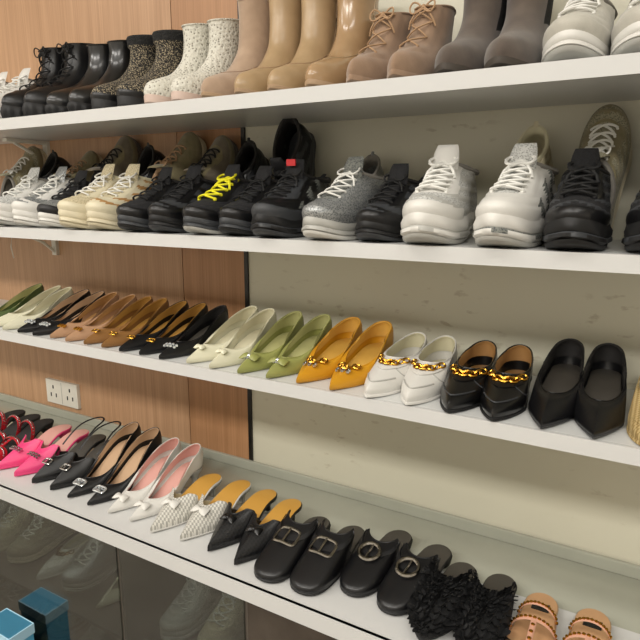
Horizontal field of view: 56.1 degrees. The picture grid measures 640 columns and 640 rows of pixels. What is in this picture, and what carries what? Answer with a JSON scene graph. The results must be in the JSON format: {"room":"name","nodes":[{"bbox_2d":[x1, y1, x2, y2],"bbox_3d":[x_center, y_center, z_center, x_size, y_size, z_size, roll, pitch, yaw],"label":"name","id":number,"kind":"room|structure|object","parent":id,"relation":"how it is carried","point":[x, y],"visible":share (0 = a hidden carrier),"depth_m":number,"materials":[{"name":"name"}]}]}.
{"room":"shoe store","nodes":[
{"label":"shoe store","id":0,"kind":"room"},
{"bbox_3d":[-1.066,1.586,-0.014,6.500,0.100,4.340,7,14,30],"label":"floor","id":1,"kind":"structure","parent":0,"visible":0},
{"bbox_2d":[0,608,34,639],"bbox_3d":[-0.876,1.008,1.716,0.126,0.322,0.076,7,14,30],"label":"boxes","id":2,"kind":"object","parent":1,"relation":"on","point":[13,626],"visible":1,"depth_m":1.68,"materials":[{"name":"blue"}]},
{"bbox_2d":[0,400,639,639],"bbox_3d":[-0.139,0.845,1.554,4.214,0.710,0.448,7,14,30],"label":"display cabinet","id":3,"kind":"object","parent":1,"relation":"on","point":[74,569],"visible":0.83,"depth_m":1.43,"materials":[{"name":"grey wood"}]},
{"bbox_2d":[0,410,25,430],"bbox_3d":[-1.086,0.349,1.969,0.090,0.089,0.252,7,14,30],"label":"sandal","id":4,"kind":"object","parent":3,"relation":"on","point":[4,416],"visible":0.76,"depth_m":2.02,"materials":[{"name":"black"}]},
{"bbox_2d":[0,414,40,446],"bbox_3d":[-1.014,0.358,1.928,0.090,0.089,0.252,7,14,29],"label":"sandal","id":5,"kind":"object","parent":3,"relation":"on","point":[11,430],"visible":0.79,"depth_m":1.96,"materials":[{"name":"black"}]},
{"bbox_2d":[0,418,53,460],"bbox_3d":[-0.949,0.367,1.885,0.090,0.089,0.252,6,13,28],"label":"sandal","id":6,"kind":"object","parent":3,"relation":"on","point":[33,429],"visible":0.84,"depth_m":1.91,"materials":[{"name":"black"}]},
{"bbox_2d":[0,424,71,469],"bbox_3d":[-0.875,0.387,1.845,0.085,0.066,0.252,7,14,31],"label":"hot pink mule","id":7,"kind":"object","parent":3,"relation":"on","point":[18,455],"visible":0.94,"depth_m":1.80,"materials":[{"name":"pink"}]},
{"bbox_2d":[14,429,88,476],"bbox_3d":[-0.804,0.395,1.804,0.085,0.066,0.252,7,14,31],"label":"hot pink mule","id":8,"kind":"object","parent":3,"relation":"on","point":[33,464],"visible":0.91,"depth_m":1.76,"materials":[{"name":"pink"}]},
{"bbox_2d":[32,417,105,482],"bbox_3d":[-0.735,0.378,1.760,0.085,0.118,0.252,7,14,30],"label":"shoe","id":9,"kind":"object","parent":3,"relation":"on","point":[50,470],"visible":0.86,"depth_m":1.73,"materials":[{"name":"black leather"}]},
{"bbox_2d":[50,421,121,489],"bbox_3d":[-0.670,0.386,1.723,0.085,0.118,0.252,7,14,29],"label":"shoe","id":10,"kind":"object","parent":3,"relation":"on","point":[72,470],"visible":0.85,"depth_m":1.68,"materials":[{"name":"black leather"}]},
{"bbox_2d":[67,422,140,497],"bbox_3d":[-0.603,0.387,1.681,0.081,0.132,0.258,7,14,29],"label":"heels","id":11,"kind":"object","parent":3,"relation":"on","point":[123,438],"visible":0.87,"depth_m":1.71,"materials":[{"name":"black leather"}]},
{"bbox_2d":[87,427,161,505],"bbox_3d":[-0.533,0.396,1.642,0.081,0.132,0.258,7,14,30],"label":"heels","id":12,"kind":"object","parent":3,"relation":"on","point":[147,442],"visible":0.94,"depth_m":1.67,"materials":[{"name":"black leather"}]},
{"bbox_2d":[108,437,181,512],"bbox_3d":[-0.467,0.411,1.606,0.077,0.117,0.258,7,14,30],"label":"shoes","id":13,"kind":"object","parent":3,"relation":"on","point":[159,460],"visible":0.85,"depth_m":1.63,"materials":[{"name":"white leather"}]},
{"bbox_2d":[129,443,202,521],"bbox_3d":[-0.400,0.419,1.567,0.077,0.117,0.258,7,14,31],"label":"shoes","id":14,"kind":"object","parent":3,"relation":"on","point":[188,463],"visible":0.95,"depth_m":1.60,"materials":[{"name":"white leather"}]},
{"bbox_2d":[150,474,221,532],"bbox_3d":[-0.339,0.456,1.522,0.085,0.063,0.252,7,14,30],"label":"white woven mule","id":15,"kind":"object","parent":3,"relation":"on","point":[175,511],"visible":0.94,"depth_m":1.48,"materials":[{"name":"beige"}]},
{"bbox_2d":[180,480,250,540],"bbox_3d":[-0.258,0.463,1.487,0.085,0.063,0.252,7,14,31],"label":"white woven mule","id":16,"kind":"object","parent":3,"relation":"on","point":[205,517],"visible":0.94,"depth_m":1.44,"materials":[{"name":"beige"}]},
{"bbox_2d":[207,489,276,550],"bbox_3d":[-0.187,0.472,1.446,0.085,0.063,0.252,7,14,31],"label":"black woven mule","id":17,"kind":"object","parent":3,"relation":"on","point":[231,526],"visible":0.94,"depth_m":1.40,"materials":[{"name":"black"}]},
{"bbox_2d":[234,499,301,564],"bbox_3d":[-0.121,0.482,1.397,0.085,0.063,0.252,7,14,30],"label":"black woven mule","id":18,"kind":"object","parent":3,"relation":"on","point":[258,533],"visible":0.9,"depth_m":1.35,"materials":[{"name":"black"}]},
{"bbox_2d":[254,510,330,582],"bbox_3d":[-0.055,0.485,1.341,0.087,0.081,0.252,7,14,31],"label":"black buckle mule","id":19,"kind":"object","parent":3,"relation":"on","point":[277,560],"visible":0.85,"depth_m":1.29,"materials":[{"name":"black leather"}]},
{"bbox_2d":[0,392,639,579],"bbox_3d":[-0.028,0.449,1.665,4.200,0.029,0.012,7,14,30],"label":"ledge","id":20,"kind":"structure","parent":3,"relation":"on","point":[577,555],"depth_m":1.53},
{"bbox_2d":[290,519,364,595],"bbox_3d":[0.024,0.493,1.301,0.087,0.081,0.252,7,14,32],"label":"black buckle mule","id":21,"kind":"object","parent":3,"relation":"on","point":[322,563],"visible":0.95,"depth_m":1.25,"materials":[{"name":"black leather"}]},
{"bbox_2d":[340,528,412,597],"bbox_3d":[0.127,0.500,1.294,0.089,0.070,0.252,8,14,34],"label":"black buckle mule","id":22,"kind":"object","parent":3,"relation":"on","point":[362,575],"visible":0.91,"depth_m":1.24,"materials":[{"name":"black leather"}]},
{"bbox_2d":[377,543,451,615],"bbox_3d":[0.201,0.511,1.240,0.089,0.070,0.252,9,15,37],"label":"black buckle mule","id":23,"kind":"object","parent":3,"relation":"on","point":[394,592],"visible":0.86,"depth_m":1.19,"materials":[{"name":"black leather"}]},
{"bbox_2d":[406,556,477,639],"bbox_3d":[0.244,0.520,1.166,0.110,0.082,0.266,8,14,32],"label":"black ruffled mule","id":24,"kind":"object","parent":3,"relation":"on","point":[432,605],"visible":0.94,"depth_m":1.13,"materials":[{"name":"black"}]},
{"bbox_2d":[450,570,517,639],"bbox_3d":[0.317,0.529,1.124,0.110,0.082,0.266,7,14,30],"label":"black ruffled mule","id":25,"kind":"object","parent":3,"relation":"on","point":[486,614],"visible":1,"depth_m":1.10,"materials":[{"name":"black"}]},
{"bbox_2d":[507,593,558,639],"bbox_3d":[0.381,0.555,1.074,0.086,0.053,0.252,7,13,29],"label":"sandal","id":26,"kind":"object","parent":3,"relation":"on","point":[537,618],"visible":1,"depth_m":1.10,"materials":[{"name":"brown"}]},
{"bbox_2d":[562,608,611,639],"bbox_3d":[0.459,0.564,1.030,0.086,0.053,0.252,7,14,30],"label":"sandal","id":27,"kind":"object","parent":3,"relation":"on","point":[588,623],"visible":1,"depth_m":1.08,"materials":[{"name":"brown"}]},
{"bbox_3d":[0.054,-0.274,1.555,6.500,2.900,0.100,7,14,30],"label":"wall","id":28,"kind":"structure","parent":0,"visible":0},
{"bbox_2d":[0,0,190,443],"bbox_3d":[-0.901,-0.374,2.034,1.158,2.900,0.020,7,14,30],"label":"wood wall panel","id":29,"kind":"object","parent":28,"relation":"attached to","point":[113,391],"depth_m":1.95,"materials":[{"name":"brown wood"}]},
{"bbox_2d":[2,138,50,156],"bbox_3d":[-0.935,-0.530,1.920,0.022,0.090,0.150,7,14,30],"label":"shelf bracket","id":30,"kind":"object","parent":29,"relation":"attached to","point":[46,144],"visible":0.72,"depth_m":1.92,"materials":[{"name":"grey metal"}]},
{"bbox_2d":[33,239,59,254],"bbox_3d":[-0.935,-0.254,1.978,0.022,0.090,0.150,7,14,30],"label":"shelf bracket","id":31,"kind":"object","parent":29,"relation":"attached to","point":[55,243],"visible":0.48,"depth_m":2.03,"materials":[{"name":"white metal"}]},
{"bbox_2d":[46,377,80,408],"bbox_3d":[-0.926,0.264,2.162,0.170,0.088,0.014,7,14,30],"label":"power outlet","id":32,"kind":"object","parent":29,"relation":"attached to","point":[60,392],"visible":1,"depth_m":2.15,"materials":[{"name":"beige plastic"}]},
{"bbox_2d":[171,0,248,458],"bbox_3d":[-0.301,-0.302,1.690,0.227,2.900,0.020,7,14,30],"label":"wood wall panel","id":33,"kind":"object","parent":28,"relation":"attached to","point":[218,411],"depth_m":1.74,"materials":[{"name":"brown wood"}]},
{"bbox_2d":[237,1,253,460],"bbox_3d":[-0.198,-0.289,1.630,0.012,2.900,0.023,7,14,30],"label":"trim","id":34,"kind":"structure","parent":28,"relation":"attached to","point":[242,129],"depth_m":1.67,"materials":[{"name":"black"}]},
{"bbox_2d":[245,0,639,564],"bbox_3d":[1.319,-0.109,0.765,3.500,2.900,0.017,7,14,30],"label":"wall panel","id":35,"kind":"object","parent":28,"relation":"attached to","point":[591,504],"depth_m":1.38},
{"bbox_2d":[0,52,639,143],"bbox_3d":[0.024,-0.449,1.264,4.500,0.028,0.320,7,14,30],"label":"display shelf","id":36,"kind":"object","parent":35,"relation":"attached to","point":[610,78],"visible":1,"depth_m":1.16,"materials":[{"name":"grey"}]},
{"bbox_2d":[0,72,8,90],"bbox_3d":[-0.952,-0.661,1.806,0.104,0.164,0.298,9,15,36],"label":"sneaker","id":37,"kind":"object","parent":36,"relation":"on","point":[3,75],"visible":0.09,"depth_m":1.78,"materials":[{"name":"grey leather"}]},
{"bbox_2d":[0,68,35,118],"bbox_3d":[-0.859,-0.649,1.753,0.104,0.164,0.298,8,14,35],"label":"sneaker","id":38,"kind":"object","parent":36,"relation":"on","point":[23,79],"visible":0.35,"depth_m":1.72,"materials":[{"name":"fabric"}]},
{"bbox_2d":[0,46,63,117],"bbox_3d":[-0.773,-0.660,1.690,0.100,0.212,0.284,6,13,28],"label":"boot","id":39,"kind":"object","parent":36,"relation":"on","point":[12,103],"visible":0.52,"depth_m":1.66,"materials":[{"name":"black leather"}]},
{"bbox_2d":[22,42,92,115],"bbox_3d":[-0.689,-0.650,1.642,0.100,0.212,0.284,7,13,29],"label":"boot","id":40,"kind":"object","parent":36,"relation":"on","point":[75,58],"visible":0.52,"depth_m":1.61,"materials":[{"name":"black leather"}]},
{"bbox_2d":[45,44,108,113],"bbox_3d":[-0.616,-0.633,1.590,0.090,0.199,0.264,7,14,29],"label":"boot","id":41,"kind":"object","parent":36,"relation":"on","point":[57,101],"visible":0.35,"depth_m":1.58,"materials":[{"name":"black"}]},
{"bbox_2d":[67,40,129,111],"bbox_3d":[-0.545,-0.625,1.550,0.090,0.199,0.264,6,13,27],"label":"boot","id":42,"kind":"object","parent":36,"relation":"on","point":[79,98],"visible":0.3,"depth_m":1.54,"materials":[{"name":"black"}]},
{"bbox_2d":[90,34,155,108],"bbox_3d":[-0.475,-0.617,1.510,0.094,0.200,0.257,7,14,29],"label":"boot","id":43,"kind":"object","parent":36,"relation":"on","point":[142,48],"visible":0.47,"depth_m":1.50,"materials":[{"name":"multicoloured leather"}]},
{"bbox_2d":[116,30,183,105],"bbox_3d":[-0.398,-0.608,1.466,0.094,0.200,0.257,7,14,30],"label":"boot","id":44,"kind":"object","parent":36,"relation":"on","point":[169,44],"visible":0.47,"depth_m":1.45,"materials":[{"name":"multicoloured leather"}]},
{"bbox_2d":[144,23,208,103],"bbox_3d":[-0.320,-0.601,1.421,0.082,0.205,0.255,7,14,30],"label":"boot","id":45,"kind":"object","parent":36,"relation":"on","point":[195,35],"visible":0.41,"depth_m":1.41,"materials":[{"name":"beige"}]},
{"bbox_2d":[170,18,238,100],"bbox_3d":[-0.251,-0.592,1.382,0.082,0.205,0.255,7,13,29],"label":"boot","id":46,"kind":"object","parent":36,"relation":"on","point":[223,32],"visible":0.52,"depth_m":1.37,"materials":[{"name":"beige"}]},
{"bbox_2d":[201,0,269,97],"bbox_3d":[-0.172,-0.603,1.326,0.088,0.248,0.265,7,14,32],"label":"boot","id":47,"kind":"object","parent":36,"relation":"on","point":[254,17],"visible":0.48,"depth_m":1.32,"materials":[{"name":"beige"}]},
{"bbox_2d":[234,0,301,93],"bbox_3d":[-0.100,-0.592,1.286,0.084,0.243,0.265,7,14,30],"label":"boot","id":48,"kind":"object","parent":36,"relation":"on","point":[285,15],"visible":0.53,"depth_m":1.28,"materials":[{"name":"beige"}]},
{"bbox_2d":[267,0,336,90],"bbox_3d":[-0.029,-0.583,1.245,0.084,0.243,0.265,7,14,30],"label":"boot","id":49,"kind":"object","parent":36,"relation":"on","point":[319,17],"visible":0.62,"depth_m":1.24,"materials":[{"name":"beige"}]},
{"bbox_2d":[305,0,378,86],"bbox_3d":[0.046,-0.568,1.203,0.086,0.230,0.265,7,14,30],"label":"boot","id":50,"kind":"object","parent":36,"relation":"on","point":[354,24],"visible":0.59,"depth_m":1.20,"materials":[{"name":"beige"}]},
{"bbox_2d":[346,7,412,82],"bbox_3d":[0.118,-0.523,1.167,0.082,0.157,0.260,6,13,28],"label":"shoe","id":51,"kind":"object","parent":36,"relation":"on","point":[390,29],"visible":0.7,"depth_m":1.14,"materials":[{"name":"beige"}]},
{"bbox_2d":[387,0,455,77],"bbox_3d":[0.188,-0.513,1.121,0.082,0.157,0.260,6,13,28],"label":"shoe","id":52,"kind":"object","parent":36,"relation":"on","point":[432,25],"visible":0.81,"depth_m":1.09,"materials":[{"name":"beige"}]},
{"bbox_2d":[434,0,506,73],"bbox_3d":[0.276,-0.526,1.077,0.090,0.200,0.270,8,14,32],"label":"boot","id":53,"kind":"object","parent":36,"relation":"on","point":[483,21],"visible":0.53,"depth_m":1.05,"materials":[{"name":"fabric"}]},
{"bbox_2d":[484,0,553,67],"bbox_3d":[0.346,-0.517,1.032,0.090,0.200,0.270,7,14,30],"label":"boot","id":54,"kind":"object","parent":36,"relation":"on","point":[520,39],"visible":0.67,"depth_m":0.99,"materials":[{"name":"fabric"}]},
{"bbox_2d":[541,0,617,61],"bbox_3d":[0.440,-0.489,1.000,0.109,0.158,0.300,7,14,30],"label":"sneaker","id":55,"kind":"object","parent":36,"relation":"on","point":[583,29],"visible":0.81,"depth_m":0.90,"materials":[{"name":"grey"}]},
{"bbox_2d":[610,0,639,54],"bbox_3d":[0.526,-0.479,0.951,0.109,0.158,0.300,7,14,30],"label":"sneaker","id":56,"kind":"object","parent":36,"relation":"on","point":[625,36],"visible":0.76,"depth_m":0.86,"materials":[{"name":"grey"}]},
{"bbox_2d":[0,299,639,465],"bbox_3d":[0.024,0.120,1.383,4.500,0.028,0.320,7,14,30],"label":"display shelf","id":57,"kind":"object","parent":35,"relation":"attached to","point":[617,446],"visible":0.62,"depth_m":1.16,"materials":[{"name":"grey"}]},
{"bbox_2d":[0,283,43,316],"bbox_3d":[-0.983,-0.053,1.904,0.066,0.097,0.248,6,13,28],"label":"pump","id":58,"kind":"object","parent":57,"relation":"on","point":[26,295],"visible":0.63,"depth_m":1.94,"materials":[{"name":"green leather"}]},
{"bbox_2d":[0,285,61,326],"bbox_3d":[-0.909,-0.044,1.863,0.066,0.097,0.248,8,14,32],"label":"shoe","id":59,"kind":"object","parent":57,"relation":"on","point":[35,301],"visible":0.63,"depth_m":1.89,"materials":[{"name":"beige leather"}]},
{"bbox_2d":[2,287,73,329],"bbox_3d":[-0.857,-0.038,1.830,0.066,0.097,0.248,7,13,29],"label":"shoe","id":60,"kind":"object","parent":57,"relation":"on","point":[53,300],"visible":0.76,"depth_m":1.85,"materials":[{"name":"beige leather"}]},
{"bbox_2d":[17,289,90,332],"bbox_3d":[-0.789,-0.029,1.790,0.066,0.097,0.248,7,14,31],"label":"pump","id":61,"kind":"object","parent":57,"relation":"on","point":[65,305],"visible":0.71,"depth_m":1.81,"materials":[{"name":"black leather"}]},
{"bbox_2d":[32,291,105,335],"bbox_3d":[-0.730,-0.022,1.756,0.066,0.097,0.248,8,14,32],"label":"pump","id":62,"kind":"object","parent":57,"relation":"on","point":[47,328],"visible":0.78,"depth_m":1.77,"materials":[{"name":"black leather"}]},
{"bbox_2d":[50,292,118,337],"bbox_3d":[-0.676,-0.017,1.730,0.066,0.097,0.248,6,13,27],"label":"pump","id":63,"kind":"object","parent":57,"relation":"on","point":[91,312],"visible":0.76,"depth_m":1.76,"materials":[{"name":"brown leather"}]},
{"bbox_2d":[65,294,136,341],"bbox_3d":[-0.613,-0.008,1.690,0.066,0.097,0.248,7,14,31],"label":"pump","id":64,"kind":"object","parent":57,"relation":"on","point":[116,308],"visible":0.76,"depth_m":1.71,"materials":[{"name":"brown leather"}]},
{"bbox_2d":[84,296,152,343],"bbox_3d":[-0.554,-0.002,1.660,0.066,0.097,0.248,7,14,29],"label":"pump","id":65,"kind":"object","parent":57,"relation":"on","point":[132,310],"visible":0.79,"depth_m":1.69,"materials":[{"name":"brown leather"}]},
{"bbox_2d":[101,298,168,347],"bbox_3d":[-0.499,0.004,1.628,0.066,0.097,0.248,6,13,28],"label":"pump","id":66,"kind":"object","parent":57,"relation":"on","point":[150,312],"visible":0.8,"depth_m":1.65,"materials":[{"name":"brown leather"}]},
{"bbox_2d":[119,300,188,350],"bbox_3d":[-0.437,0.013,1.589,0.066,0.097,0.248,7,14,30],"label":"pump","id":67,"kind":"object","parent":57,"relation":"on","point":[164,319],"visible":0.81,"depth_m":1.61,"materials":[{"name":"black leather"}]},
{"bbox_2d":[139,302,207,354],"bbox_3d":[-0.377,0.020,1.556,0.066,0.097,0.248,7,14,30],"label":"pump","id":68,"kind":"object","parent":57,"relation":"on","point":[180,325],"visible":0.84,"depth_m":1.58,"materials":[{"name":"black leather"}]},
{"bbox_2d":[159,305,228,358],"bbox_3d":[-0.317,0.028,1.517,0.066,0.097,0.248,7,14,31],"label":"pump","id":69,"kind":"object","parent":57,"relation":"on","point":[203,328],"visible":0.87,"depth_m":1.54,"materials":[{"name":"fabric"}]},
{"bbox_2d":[186,306,258,362],"bbox_3d":[-0.239,0.033,1.484,0.075,0.101,0.258,8,14,32],"label":"shoe","id":70,"kind":"object","parent":57,"relation":"on","point":[205,352],"visible":0.79,"depth_m":1.51,"materials":[{"name":"beige leather"}]},
{"bbox_2d":[209,308,276,368],"bbox_3d":[-0.185,0.041,1.446,0.075,0.101,0.258,7,14,29],"label":"shoe","id":71,"kind":"object","parent":57,"relation":"on","point":[257,326],"visible":0.87,"depth_m":1.47,"materials":[{"name":"beige leather"}]},
{"bbox_2d":[237,311,303,373],"bbox_3d":[-0.116,0.049,1.408,0.075,0.101,0.258,7,14,29],"label":"pump","id":72,"kind":"object","parent":57,"relation":"on","point":[280,334],"visible":0.88,"depth_m":1.44,"materials":[{"name":"leather"}]},
{"bbox_2d":[266,314,331,377],"bbox_3d":[-0.048,0.056,1.371,0.075,0.101,0.258,7,14,31],"label":"pump","id":73,"kind":"object","parent":57,"relation":"on","point":[291,358],"visible":0.88,"depth_m":1.40,"materials":[{"name":"leather"}]},
{"bbox_2d":[296,317,361,382],"bbox_3d":[0.019,0.063,1.338,0.084,0.101,0.259,7,14,31],"label":"shoe","id":74,"kind":"object","parent":57,"relation":"on","point":[323,360],"visible":0.9,"depth_m":1.37,"materials":[{"name":"leather"}]},
{"bbox_2d":[329,321,393,389],"bbox_3d":[0.087,0.072,1.293,0.084,0.101,0.259,7,14,31],"label":"shoe","id":75,"kind":"object","parent":57,"relation":"on","point":[353,368],"visible":0.89,"depth_m":1.32,"materials":[{"name":"leather"}]},
{"bbox_2d":[363,332,426,397],"bbox_3d":[0.160,0.090,1.252,0.084,0.084,0.259,9,15,36],"label":"loafer","id":76,"kind":"object","parent":57,"relation":"on","point":[385,378],"visible":0.92,"depth_m":1.21,"materials":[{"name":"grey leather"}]},
{"bbox_2d":[400,335,456,404],"bbox_3d":[0.224,0.098,1.215,0.084,0.084,0.259,8,14,32],"label":"loafer","id":77,"kind":"object","parent":57,"relation":"on","point":[423,381],"visible":0.97,"depth_m":1.18,"materials":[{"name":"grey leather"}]},
{"bbox_2d":[440,340,497,412],"bbox_3d":[0.295,0.106,1.174,0.084,0.084,0.259,8,14,34],"label":"loafer","id":78,"kind":"object","parent":57,"relation":"on","point":[462,387],"visible":0.95,"depth_m":1.14,"materials":[{"name":"black"}]},
{"bbox_2d":[479,344,533,420],"bbox_3d":[0.360,0.114,1.138,0.084,0.084,0.259,8,14,32],"label":"loafer","id":79,"kind":"object","parent":57,"relation":"on","point":[505,391],"visible":1,"depth_m":1.10,"materials":[{"name":"black"}]},
{"bbox_2d":[528,338,584,428],"bbox_3d":[0.436,0.111,1.099,0.081,0.106,0.264,7,14,31],"label":"pump","id":80,"kind":"object","parent":57,"relation":"on","point":[552,401],"visible":0.98,"depth_m":1.12,"materials":[{"name":"black leather"}]},
{"bbox_2d":[573,343,626,438],"bbox_3d":[0.499,0.119,1.060,0.081,0.106,0.264,6,13,28],"label":"pump","id":81,"kind":"object","parent":57,"relation":"on","point":[600,406],"visible":1,"depth_m":1.08,"materials":[{"name":"black leather"}]},
{"bbox_2d":[626,377,639,444],"bbox_3d":[0.573,0.141,1.013,0.087,0.082,0.255,7,14,30],"label":"shoe","id":82,"kind":"object","parent":57,"relation":"on","point":[633,425],"visible":1,"depth_m":0.98,"materials":[{"name":"beige"}]},
{"bbox_2d":[0,225,639,273],"bbox_3d":[0.024,-0.173,1.322,4.500,0.028,0.320,7,14,30],"label":"display shelf","id":83,"kind":"object","parent":35,"relation":"attached to","point":[613,259],"visible":0.75,"depth_m":1.11,"materials":[{"name":"grey"}]},
{"bbox_2d":[0,146,47,196],"bbox_3d":[-0.964,-0.439,1.932,0.088,0.242,0.180,7,14,31],"label":"sneaker","id":84,"kind":"object","parent":83,"relation":"on","point":[13,177],"visible":0.51,"depth_m":1.92,"materials":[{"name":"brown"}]},
{"bbox_2d":[0,167,53,225],"bbox_3d":[-0.834,-0.362,1.757,0.104,0.164,0.298,7,14,31],"label":"sneaker","id":85,"kind":"object","parent":83,"relation":"on","point":[33,182],"visible":0.47,"depth_m":1.69,"materials":[{"name":"fabric"}]},
{"bbox_2d":[11,166,73,226],"bbox_3d":[-0.731,-0.351,1.702,0.104,0.164,0.298,9,15,36],"label":"sneaker","id":86,"kind":"object","parent":83,"relation":"on","point":[24,210],"visible":0.48,"depth_m":1.61,"materials":[{"name":"fabric"}]},
{"bbox_2d":[38,150,71,179],"bbox_3d":[-0.827,-0.417,1.878,0.076,0.223,0.139,9,15,37],"label":"sneaker","id":87,"kind":"object","parent":83,"relation":"on","point":[53,162],"visible":0.31,"depth_m":1.86,"materials":[{"name":"fabric"}]},
{"bbox_2d":[37,170,93,227],"bbox_3d":[-0.657,-0.336,1.660,0.099,0.152,0.283,7,14,30],"label":"sneaker","id":88,"kind":"object","parent":83,"relation":"on","point":[48,216],"visible":0.4,"depth_m":1.57,"materials":[{"name":"black"}]},
{"bbox_2d":[53,151,102,180],"bbox_3d":[-0.735,-0.398,1.798,0.082,0.219,0.190,8,14,33],"label":"sneaker","id":89,"kind":"object","parent":83,"relation":"on","point":[90,158],"visible":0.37,"depth_m":1.80,"materials":[{"name":"beige"}]},
{"bbox_2d":[57,164,123,228],"bbox_3d":[-0.560,-0.329,1.595,0.104,0.166,0.298,9,15,37],"label":"sneaker","id":90,"kind":"object","parent":83,"relation":"on","point":[72,212],"visible":0.48,"depth_m":1.50,"materials":[{"name":"beige leather"}]},
{"bbox_2d":[87,135,141,181],"bbox_3d":[-0.599,-0.401,1.720,0.094,0.254,0.188,9,15,37],"label":"sneaker","id":91,"kind":"object","parent":83,"relation":"on","point":[127,150],"visible":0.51,"depth_m":1.71,"materials":[{"name":"fabric"}]},
{"bbox_2d":[85,164,156,229],"bbox_3d":[-0.482,-0.320,1.556,0.104,0.164,0.298,7,14,31],"label":"sneaker","id":92,"kind":"object","parent":83,"relation":"on","point":[101,213],"visible":0.55,"depth_m":1.47,"materials":[{"name":"fabric"}]},
{"bbox_2d":[116,167,183,231],"bbox_3d":[-0.386,-0.302,1.496,0.100,0.154,0.289,8,14,32],"label":"sneaker","id":93,"kind":"object","parent":83,"relation":"on","point":[132,215],"visible":0.52,"depth_m":1.41,"materials":[{"name":"black leather"}]},
{"bbox_2d":[137,142,167,178],"bbox_3d":[-0.469,-0.377,1.674,0.075,0.228,0.138,8,14,33],"label":"sneaker","id":94,"kind":"object","parent":83,"relation":"on","point":[149,156],"visible":0.37,"depth_m":1.66,"materials":[{"name":"fabric"}]},
{"bbox_2d":[148,132,206,180],"bbox_3d":[-0.390,-0.374,1.595,0.093,0.254,0.194,9,15,37],"label":"sneaker","id":95,"kind":"object","parent":83,"relation":"on","point":[190,148],"visible":0.49,"depth_m":1.58,"materials":[{"name":"beige"}]},
{"bbox_2d":[147,165,221,232],"bbox_3d":[-0.305,-0.296,1.459,0.102,0.156,0.292,7,14,32],"label":"sneaker","id":96,"kind":"object","parent":83,"relation":"on","point":[165,215],"visible":0.66,"depth_m":1.38,"materials":[{"name":"black leather"}]},
{"bbox_2d":[183,135,237,181],"bbox_3d":[-0.292,-0.357,1.547,0.088,0.238,0.183,9,15,38],"label":"sneaker","id":97,"kind":"object","parent":83,"relation":"on","point":[223,151],"visible":0.39,"depth_m":1.53,"materials":[{"name":"fabric"}]},
{"bbox_2d":[182,164,271,234],"bbox_3d":[-0.203,-0.281,1.393,0.102,0.155,0.292,9,15,38],"label":"sneaker","id":98,"kind":"object","parent":83,"relation":"on","point":[200,216],"visible":0.55,"depth_m":1.31,"materials":[{"name":"black leather"}]},
{"bbox_2d":[218,166,280,235],"bbox_3d":[-0.126,-0.271,1.354,0.099,0.151,0.283,8,14,35],"label":"sneaker","id":99,"kind":"object","parent":83,"relation":"on","point":[235,218],"visible":0.49,"depth_m":1.27,"materials":[{"name":"black leather"}]},
{"bbox_2d":[234,137,269,179],"bbox_3d":[-0.175,-0.341,1.506,0.075,0.225,0.140,6,13,26],"label":"sneaker","id":100,"kind":"object","parent":83,"relation":"on","point":[250,158],"visible":0.35,"depth_m":1.49,"materials":[{"name":"fabric"}]},
{"bbox_2d":[250,159,331,237],"bbox_3d":[-0.052,-0.265,1.299,0.103,0.162,0.289,7,14,32],"label":"sneaker","id":101,"kind":"object","parent":83,"relation":"on","point":[279,213],"visible":0.79,"depth_m":1.23,"materials":[{"name":"black"}]},
{"bbox_2d":[270,118,315,179],"bbox_3d":[-0.066,-0.349,1.429,0.089,0.273,0.157,6,13,27],"label":"sneaker","id":102,"kind":"object","parent":83,"relation":"on","point":[292,140],"visible":0.59,"depth_m":1.41,"materials":[{"name":"fabric"}]},
{"bbox_2d":[301,156,388,239],"bbox_3d":[0.068,-0.250,1.226,0.104,0.162,0.298,10,15,40],"label":"sneaker","id":103,"kind":"object","parent":83,"relation":"on","point":[332,215],"visible":0.73,"depth_m":1.15,"materials":[{"name":"grey"}]},
{"bbox_2d":[362,151,383,175],"bbox_3d":[0.105,-0.284,1.339,0.066,0.182,0.158,6,13,27],"label":"sneaker","id":104,"kind":"object","parent":83,"relation":"on","point":[372,163],"visible":0.23,"depth_m":1.35,"materials":[{"name":"grey"}]},
{"bbox_2d":[355,163,421,241],"bbox_3d":[0.155,-0.234,1.186,0.095,0.147,0.274,9,15,36],"label":"sneaker","id":105,"kind":"object","parent":83,"relation":"on","point":[380,219],"visible":0.7,"depth_m":1.11,"materials":[{"name":"black leather"}]},
{"bbox_2d":[400,145,478,244],"bbox_3d":[0.238,-0.239,1.134,0.113,0.179,0.316,7,14,31],"label":"sneaker","id":106,"kind":"object","parent":83,"relation":"on","point":[441,210],"visible":0.99,"depth_m":1.05,"materials":[{"name":"grey leather"}]},
{"bbox_2d":[473,143,558,247],"bbox_3d":[0.359,-0.223,1.065,0.110,0.176,0.308,9,15,38],"label":"sneaker","id":107,"kind":"object","parent":83,"relation":"on","point":[512,213],"visible":0.95,"depth_m":0.99,"materials":[{"name":"grey leather"}]},
{"bbox_2d":[516,121,552,166],"bbox_3d":[0.405,-0.268,1.157,0.078,0.223,0.168,9,15,37],"label":"sneaker","id":108,"kind":"object","parent":83,"relation":"on","point":[536,133],"visible":0.28,"depth_m":1.16,"materials":[{"name":"fabric"}]},
{"bbox_2d":[541,148,612,250],"bbox_3d":[0.443,-0.207,1.016,0.108,0.163,0.295,6,13,27],"label":"sneaker","id":109,"kind":"object","parent":83,"relation":"on","point":[578,216],"visible":1,"depth_m":0.93,"materials":[{"name":"black leather"}]},
{"bbox_2d":[579,104,632,227],"bbox_3d":[0.501,-0.267,1.091,0.092,0.250,0.187,9,15,37],"label":"sneaker","id":110,"kind":"object","parent":83,"relation":"on","point":[608,130],"visible":0.48,"depth_m":1.08,"materials":[{"name":"gold"}]},
{"bbox_2d":[621,190,639,251],"bbox_3d":[0.553,-0.195,0.958,0.108,0.163,0.295,8,14,32],"label":"sneaker","id":111,"kind":"object","parent":83,"relation":"on","point":[631,240],"visible":1,"depth_m":0.89,"materials":[{"name":"black leather"}]}
]}

